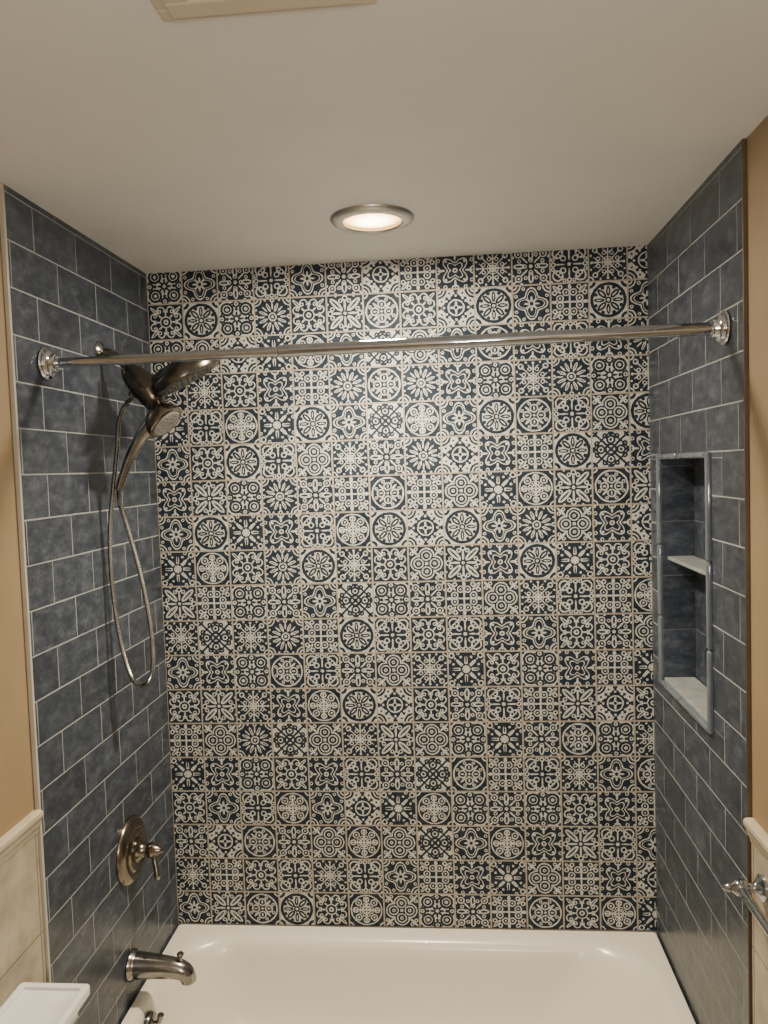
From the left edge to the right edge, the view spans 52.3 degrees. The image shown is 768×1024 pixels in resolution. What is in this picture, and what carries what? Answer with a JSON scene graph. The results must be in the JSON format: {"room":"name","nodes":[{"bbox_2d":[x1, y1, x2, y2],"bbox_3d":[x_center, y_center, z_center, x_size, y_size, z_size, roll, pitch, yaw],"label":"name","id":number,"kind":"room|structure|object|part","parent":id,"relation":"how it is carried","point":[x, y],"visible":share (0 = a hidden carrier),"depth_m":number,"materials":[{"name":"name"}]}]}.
{"room":"bathroom","nodes":[
{"label":"bathroom","id":0,"kind":"room"},
{"bbox_2d":[0,182,177,1023],"bbox_3d":[-0.888,0.575,0.924,0.112,2.450,3.410,-2,3,5],"label":"wall","id":1,"kind":"structure","parent":0,"point":[86,747],"depth_m":1.91,"materials":[{"name":"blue tile"}]},
{"bbox_2d":[0,809,43,864],"bbox_3d":[-0.865,0.754,0.480,0.020,0.050,2.506,-2,3,5],"label":"trim","id":2,"kind":"structure","parent":1,"relation":"attached to","point":[22,832],"depth_m":1.64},
{"bbox_3d":[-0.770,0.526,1.723,0.010,2.449,0.008,-2,3,5],"label":"edge trim","id":3,"kind":"part","parent":1,"relation":"part of","materials":[{"name":"beige paint"}]},
{"bbox_2d":[116,815,163,886],"bbox_3d":[-0.665,0.948,2.194,0.096,0.186,0.186,-2,3,5],"label":"shower valve","id":4,"kind":"object","parent":1,"relation":"attached to","point":[133,847],"visible":1,"depth_m":2.17,"materials":[{"name":"silver metal"}]},
{"bbox_3d":[-0.638,0.984,2.186,0.020,0.078,0.040,-4,4,-36],"label":"lever","id":5,"kind":"part","parent":4,"relation":"part of","materials":[{"name":"silver metal"}]},
{"bbox_2d":[95,341,218,409],"bbox_3d":[-0.600,-0.366,2.089,0.321,0.196,0.194,-2,3,5],"label":"shower","id":6,"kind":"object","parent":1,"relation":"attached to","point":[150,390],"visible":0.88,"depth_m":2.06,"materials":[{"name":"silver metal"}]},
{"bbox_3d":[-0.713,-0.402,2.096,0.092,0.080,0.023,-2,3,5],"label":"shower arm","id":7,"kind":"part","parent":6,"relation":"part of","materials":[{"name":"silver metal"}]},
{"bbox_2d":[107,397,180,688],"bbox_3d":[-0.621,0.082,2.080,0.209,0.784,0.105,-1,3,23],"label":"shower","id":8,"kind":"object","parent":6,"relation":"attached to","point":[161,418],"visible":1,"depth_m":2.07,"materials":[{"name":"silver metal"}]},
{"bbox_3d":[-0.638,-0.162,2.051,0.149,0.210,0.054,-2,3,5],"label":"handle","id":9,"kind":"part","parent":8,"relation":"part of","materials":[{"name":"silver metal"}]},
{"bbox_2d":[125,948,195,985],"bbox_3d":[-0.614,1.262,2.175,0.184,0.085,0.084,-2,3,5],"label":"tub spout","id":10,"kind":"object","parent":1,"relation":"attached to","point":[140,965],"visible":1,"depth_m":2.15,"materials":[{"name":"silver metal"}]},
{"bbox_3d":[-0.565,1.233,2.169,0.020,0.026,0.020,-2,3,5],"label":"diverter knob","id":11,"kind":"part","parent":10,"relation":"part of","materials":[{"name":"silver metal"}]},
{"bbox_2d":[37,310,730,379],"bbox_3d":[-0.026,-0.369,1.745,1.523,0.083,0.074,-2,3,5],"label":"shower curtain rod","id":12,"kind":"object","parent":1,"relation":"attached to","point":[718,328],"visible":1,"depth_m":1.73,"materials":[{"name":"silver metal"}]},
{"bbox_3d":[-0.491,-0.353,1.785,0.569,0.026,0.022,-2,3,5],"label":"rod","id":13,"kind":"part","parent":12,"relation":"part of","materials":[{"name":"silver metal"}]},
{"bbox_3d":[0.243,-0.379,1.722,0.966,0.034,0.028,-2,3,5],"label":"rod","id":14,"kind":"part","parent":12,"relation":"part of","materials":[{"name":"silver metal"}]},
{"bbox_2d":[0,0,767,273],"bbox_3d":[-0.113,-0.719,0.733,1.764,0.100,3.510,-2,3,5],"label":"ceiling","id":15,"kind":"structure","parent":0,"point":[502,126],"depth_m":1.42,"materials":[{"name":"paint"}]},
{"bbox_2d":[150,0,377,20],"bbox_3d":[-0.168,-0.667,0.912,0.296,0.020,0.296,-2,3,5],"label":"exhaust fan","id":16,"kind":"object","parent":15,"relation":"attached to","point":[168,10],"visible":1,"depth_m":1.03,"materials":[{"name":"beige plastic"}]},
{"bbox_2d":[330,204,413,233],"bbox_3d":[-0.030,-0.734,1.971,0.212,0.014,0.212,-2,3,5],"label":"recessed light","id":17,"kind":"object","parent":15,"relation":"in","point":[364,218],"visible":1,"depth_m":1.95,"materials":[{"name":"white"}]},
{"bbox_2d":[146,245,656,934],"bbox_3d":[0.063,0.454,2.496,1.540,2.450,0.110,-2,3,5],"label":"wall","id":18,"kind":"structure","parent":0,"point":[407,595],"depth_m":2.43,"materials":[{"name":"multicoloured tile"}]},
{"bbox_2d":[647,115,767,1023],"bbox_3d":[0.748,0.527,0.784,0.131,2.450,3.410,-2,3,5],"label":"wall","id":19,"kind":"structure","parent":0,"point":[710,258],"depth_m":1.75,"materials":[{"name":"dark blue-grey slate-look tile"},{"name":"light grout"},{"name":"beige paint"}]},
{"bbox_2d":[656,451,713,733],"bbox_3d":[0.820,0.178,2.031,0.103,0.665,0.446,-2,3,5],"label":"wall niche","id":20,"kind":"object","parent":19,"relation":"attached to","point":[683,480],"visible":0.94,"depth_m":2.22,"materials":[{"name":"grey tile"}]},
{"bbox_3d":[0.835,0.492,2.049,0.086,0.010,0.410,-2,3,5],"label":"sill","id":21,"kind":"part","parent":20,"relation":"part of","materials":[{"name":"white stone"}]},
{"bbox_2d":[668,556,709,575],"bbox_3d":[0.829,0.142,2.028,0.073,0.010,0.410,-2,3,5],"label":"shelf","id":22,"kind":"object","parent":20,"relation":"attached to","point":[695,563],"depth_m":2.11,"materials":[{"name":"stone"}]},
{"bbox_2d":[722,874,767,935],"bbox_3d":[0.695,0.771,1.271,0.082,0.052,0.652,-2,3,5],"label":"towel bar","id":23,"kind":"object","parent":19,"relation":"attached to","point":[741,888],"visible":1,"depth_m":1.55,"materials":[{"name":"silver metal"}]},
{"bbox_3d":[0.720,0.754,1.569,0.082,0.052,0.052,-2,3,5],"label":"post","id":24,"kind":"part","parent":23,"relation":"part of","materials":[{"name":"silver metal"}]},
{"bbox_3d":[0.757,0.480,1.623,0.009,2.449,0.004,-2,3,5],"label":"edge trim","id":25,"kind":"part","parent":19,"relation":"part of","materials":[{"name":"beige paint"}]},
{"bbox_2d":[743,818,767,862],"bbox_3d":[0.651,0.734,0.365,0.020,0.050,2.535,-2,3,5],"label":"trim","id":26,"kind":"structure","parent":19,"relation":"attached to","point":[758,837],"depth_m":1.57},
{"bbox_3d":[-0.027,1.826,0.876,1.764,0.100,3.510,-2,3,5],"label":"floor","id":27,"kind":"structure","parent":0,"visible":0},
{"bbox_2d":[0,982,89,1023],"bbox_3d":[-0.439,1.362,1.359,0.620,0.800,0.470,-2,3,5],"label":"toilet","id":28,"kind":"object","parent":27,"relation":"on","point":[30,1002],"visible":1,"depth_m":1.54,"materials":[{"name":"white ceramic"}]},
{"bbox_2d":[121,924,695,1023],"bbox_3d":[0.061,1.522,2.121,1.523,0.361,0.762,-2,3,5],"label":"bathtub","id":29,"kind":"object","parent":27,"relation":"on","point":[246,974],"visible":0.96,"depth_m":2.40,"materials":[{"name":"ceramic"}]},
{"bbox_3d":[-0.642,1.423,2.164,0.024,0.076,0.076,-2,3,5],"label":"overflow plate","id":30,"kind":"part","parent":29,"relation":"part of","materials":[{"name":"silver metal"}]},
{"bbox_3d":[-0.624,1.405,2.162,0.034,0.040,0.018,-2,3,5],"label":"trip lever","id":31,"kind":"part","parent":29,"relation":"part of","materials":[{"name":"silver metal"}]}
]}

